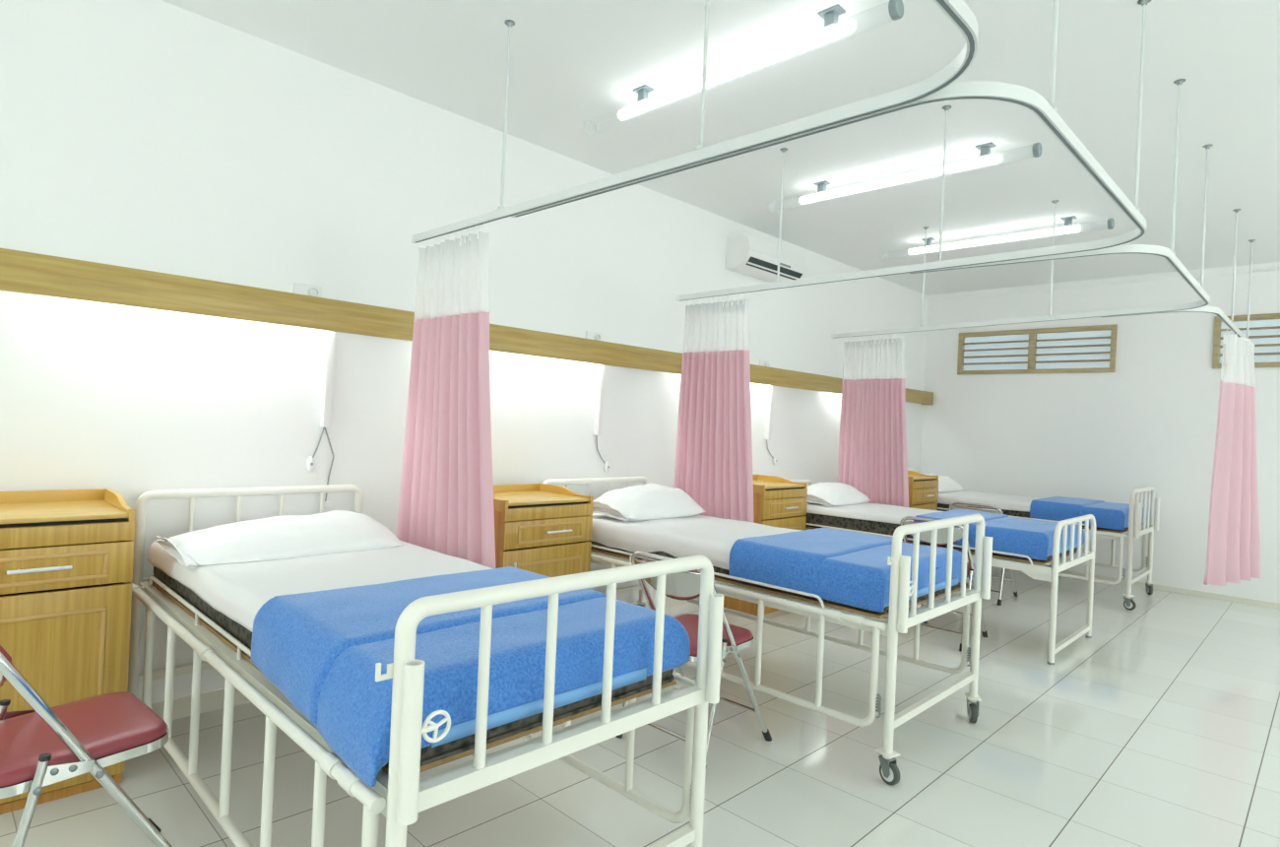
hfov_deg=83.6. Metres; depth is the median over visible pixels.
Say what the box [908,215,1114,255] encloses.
tube light
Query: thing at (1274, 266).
trim
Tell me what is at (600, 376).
cable conduit
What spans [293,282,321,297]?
wall socket
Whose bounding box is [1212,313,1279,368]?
window
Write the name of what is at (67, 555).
base cabinet
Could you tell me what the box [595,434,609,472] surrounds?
cord
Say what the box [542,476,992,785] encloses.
hospital bed
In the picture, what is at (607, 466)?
switch
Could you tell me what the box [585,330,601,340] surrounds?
wall socket
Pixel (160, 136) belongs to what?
wall
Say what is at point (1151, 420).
wall
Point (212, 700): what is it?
baseboard
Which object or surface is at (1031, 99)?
track
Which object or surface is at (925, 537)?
folding chair
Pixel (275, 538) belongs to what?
pillow
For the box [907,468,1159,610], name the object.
hospital bed
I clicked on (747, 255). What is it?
air conditioner
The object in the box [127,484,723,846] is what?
hospital bed
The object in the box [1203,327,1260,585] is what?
curtain
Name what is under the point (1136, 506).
socket
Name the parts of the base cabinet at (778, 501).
panel, door, drawer, moulding, moulding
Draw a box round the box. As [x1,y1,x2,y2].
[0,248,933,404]
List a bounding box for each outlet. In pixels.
[308,287,319,296]
[593,333,600,340]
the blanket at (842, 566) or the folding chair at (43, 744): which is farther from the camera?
the blanket at (842, 566)
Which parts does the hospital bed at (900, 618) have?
headboard, cross rail, rail, bed frame, frame, frame, footboard, cross rail, rail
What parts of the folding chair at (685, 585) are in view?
backrest, seat, leg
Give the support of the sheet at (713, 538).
on the mattress at (716, 568)
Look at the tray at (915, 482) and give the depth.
6.63 m
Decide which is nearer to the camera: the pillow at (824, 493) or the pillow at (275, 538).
the pillow at (275, 538)
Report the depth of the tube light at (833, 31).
2.98 m
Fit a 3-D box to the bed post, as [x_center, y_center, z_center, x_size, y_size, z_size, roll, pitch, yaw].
[-0.404,0.582,1.339,0.056,0.287,0.100,3,0,44]
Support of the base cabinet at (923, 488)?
on the floor
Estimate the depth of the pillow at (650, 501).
4.13 m
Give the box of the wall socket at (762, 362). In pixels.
[759,359,768,366]
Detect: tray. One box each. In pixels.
[0,517,134,549]
[503,501,593,521]
[762,486,807,500]
[910,478,938,488]
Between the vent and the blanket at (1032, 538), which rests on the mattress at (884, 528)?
the blanket at (1032, 538)
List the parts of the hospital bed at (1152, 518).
frame, frame, rail, bed frame, footboard, cross rail, rail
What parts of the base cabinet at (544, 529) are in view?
panel, door, drawer, moulding, moulding, handle, panel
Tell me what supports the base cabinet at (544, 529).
on the floor
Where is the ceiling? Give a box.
[161,0,1279,295]
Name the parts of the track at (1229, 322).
rail, hanger rod, hanger rod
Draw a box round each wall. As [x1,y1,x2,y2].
[0,0,927,703]
[920,269,1279,603]
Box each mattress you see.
[152,566,674,766]
[588,540,960,613]
[803,512,1077,561]
[937,503,1142,531]
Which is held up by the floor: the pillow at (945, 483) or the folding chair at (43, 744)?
the folding chair at (43, 744)
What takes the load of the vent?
attached to the air conditioner
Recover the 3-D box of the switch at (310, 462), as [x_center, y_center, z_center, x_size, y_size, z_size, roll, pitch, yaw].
[-1.551,0.192,3.368,0.033,0.076,0.034,3,0,6]
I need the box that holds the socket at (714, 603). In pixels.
[704,593,723,703]
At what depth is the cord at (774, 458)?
6.11 m
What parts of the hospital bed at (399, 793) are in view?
rail, cross rail, headboard, rail, frame, bed frame, footboard, rail, frame, cross rail, rail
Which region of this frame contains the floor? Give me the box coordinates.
[0,562,1279,846]
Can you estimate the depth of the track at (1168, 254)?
3.84 m
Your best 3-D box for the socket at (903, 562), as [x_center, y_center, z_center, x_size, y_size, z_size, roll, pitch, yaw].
[1.017,0.647,2.745,0.056,0.287,0.100,3,0,44]
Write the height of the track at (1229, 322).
0.809 m
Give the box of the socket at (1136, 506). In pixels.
[1133,502,1140,538]
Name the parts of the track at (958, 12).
hanger rod, hanger rod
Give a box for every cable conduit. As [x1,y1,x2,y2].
[320,329,335,427]
[593,364,605,435]
[764,384,773,440]
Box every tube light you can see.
[617,0,903,120]
[799,141,1041,203]
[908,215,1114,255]
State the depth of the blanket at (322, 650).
1.70 m
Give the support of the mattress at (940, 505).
on the hospital bed at (1152, 518)
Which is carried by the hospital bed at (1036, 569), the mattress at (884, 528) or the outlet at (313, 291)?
the mattress at (884, 528)
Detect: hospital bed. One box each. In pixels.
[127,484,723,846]
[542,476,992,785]
[790,479,1095,665]
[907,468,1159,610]
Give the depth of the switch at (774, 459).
6.12 m
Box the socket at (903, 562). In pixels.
[896,555,913,633]
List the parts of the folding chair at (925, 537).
backrest, leg, seat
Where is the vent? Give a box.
[745,256,802,279]
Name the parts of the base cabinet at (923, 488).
panel, door, drawer, moulding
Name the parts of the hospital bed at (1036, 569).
headboard, bed frame, footboard, cross rail, rail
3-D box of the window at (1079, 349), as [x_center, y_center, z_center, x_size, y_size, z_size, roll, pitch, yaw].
[4.119,-0.754,7.515,1.500,0.465,0.093,3,0,44]
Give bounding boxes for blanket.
[250,566,690,787]
[729,527,966,612]
[912,508,1084,560]
[1029,496,1143,530]
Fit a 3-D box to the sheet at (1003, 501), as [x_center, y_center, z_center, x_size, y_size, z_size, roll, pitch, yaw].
[3.351,0.761,7.074,1.634,0.122,0.852,3,0,44]
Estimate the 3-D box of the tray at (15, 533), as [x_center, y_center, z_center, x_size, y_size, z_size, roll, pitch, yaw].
[-2.111,0.349,2.435,0.450,0.076,0.574,3,0,44]
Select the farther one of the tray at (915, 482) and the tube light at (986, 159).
the tray at (915, 482)
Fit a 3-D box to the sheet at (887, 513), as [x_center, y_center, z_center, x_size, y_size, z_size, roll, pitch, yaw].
[1.855,0.695,5.548,1.637,0.078,0.853,3,0,44]
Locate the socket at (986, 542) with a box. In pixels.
[980,536,992,599]
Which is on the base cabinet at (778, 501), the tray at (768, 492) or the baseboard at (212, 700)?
the tray at (768, 492)
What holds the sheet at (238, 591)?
on the mattress at (428, 754)
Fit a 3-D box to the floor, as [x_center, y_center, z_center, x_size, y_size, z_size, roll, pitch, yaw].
[1.554,1.450,2.019,6.730,0.100,11.850,3,0,44]
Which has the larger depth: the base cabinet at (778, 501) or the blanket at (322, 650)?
the base cabinet at (778, 501)
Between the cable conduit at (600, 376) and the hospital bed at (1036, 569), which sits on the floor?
the hospital bed at (1036, 569)
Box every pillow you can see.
[154,510,403,569]
[592,483,705,520]
[805,482,870,506]
[927,473,963,492]
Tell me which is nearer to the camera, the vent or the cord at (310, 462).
the cord at (310, 462)
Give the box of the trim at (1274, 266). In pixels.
[926,261,1279,301]
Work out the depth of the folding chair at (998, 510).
5.89 m
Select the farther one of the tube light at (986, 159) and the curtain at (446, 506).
the tube light at (986, 159)
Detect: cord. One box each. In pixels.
[306,427,333,508]
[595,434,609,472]
[766,439,776,465]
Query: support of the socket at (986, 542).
attached to the hospital bed at (900, 618)
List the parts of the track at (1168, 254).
hanger rod, hanger rod, rail, hanger rod, hanger rod, hanger rod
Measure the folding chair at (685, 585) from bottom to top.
0.810 m
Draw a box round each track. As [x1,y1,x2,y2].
[411,0,978,243]
[511,0,1151,301]
[831,78,1213,338]
[1097,208,1255,339]
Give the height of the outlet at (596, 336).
0.043 m
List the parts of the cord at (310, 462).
cord, cord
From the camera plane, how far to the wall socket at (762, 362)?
5.97 m
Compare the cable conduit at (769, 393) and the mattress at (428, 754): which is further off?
the cable conduit at (769, 393)
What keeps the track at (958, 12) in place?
hanging from the ceiling
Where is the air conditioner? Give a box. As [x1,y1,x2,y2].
[725,234,807,282]
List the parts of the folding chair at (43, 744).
backrest, leg, leg, seat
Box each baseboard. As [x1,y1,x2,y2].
[151,595,699,719]
[1058,570,1279,609]
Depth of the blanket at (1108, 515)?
6.17 m
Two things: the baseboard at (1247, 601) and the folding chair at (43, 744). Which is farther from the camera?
the baseboard at (1247, 601)
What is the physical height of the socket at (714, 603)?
0.287 m
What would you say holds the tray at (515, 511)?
on the base cabinet at (544, 529)
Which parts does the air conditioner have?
panel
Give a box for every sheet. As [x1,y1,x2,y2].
[147,538,492,631]
[591,512,801,569]
[806,502,942,523]
[936,490,1039,511]
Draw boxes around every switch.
[306,455,314,472]
[604,461,609,472]
[772,456,776,465]
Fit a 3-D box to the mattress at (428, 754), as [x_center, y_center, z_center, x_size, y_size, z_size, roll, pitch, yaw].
[-0.927,0.597,2.430,2.116,0.145,0.816,3,0,44]
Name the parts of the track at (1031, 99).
hanger rod, hanger rod, hanger rod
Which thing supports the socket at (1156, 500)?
attached to the hospital bed at (1152, 518)
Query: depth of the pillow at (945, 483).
7.24 m
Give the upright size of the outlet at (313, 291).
0.043 m
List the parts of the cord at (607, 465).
cord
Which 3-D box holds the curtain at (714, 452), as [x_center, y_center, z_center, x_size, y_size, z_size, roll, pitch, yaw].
[0.435,0.070,4.597,0.720,1.733,0.239,3,0,44]
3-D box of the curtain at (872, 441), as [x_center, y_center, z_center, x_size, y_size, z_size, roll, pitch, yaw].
[1.929,0.138,6.067,0.729,1.734,0.393,3,0,44]
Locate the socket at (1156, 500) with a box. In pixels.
[1153,498,1159,530]
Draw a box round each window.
[957,323,1117,374]
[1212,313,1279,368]
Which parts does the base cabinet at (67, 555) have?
handle, moulding, moulding, door, drawer, panel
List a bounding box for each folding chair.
[0,644,172,846]
[615,551,771,766]
[899,515,987,651]
[949,501,1018,605]
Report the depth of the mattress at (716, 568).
3.35 m
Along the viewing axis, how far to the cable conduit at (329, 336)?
3.39 m
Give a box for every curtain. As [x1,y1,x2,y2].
[396,223,495,568]
[673,292,753,522]
[837,332,908,507]
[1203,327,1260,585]
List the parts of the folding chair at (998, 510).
backrest, leg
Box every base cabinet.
[0,488,134,814]
[493,483,593,588]
[723,474,807,615]
[907,470,938,510]
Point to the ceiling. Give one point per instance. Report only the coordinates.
(574, 65)

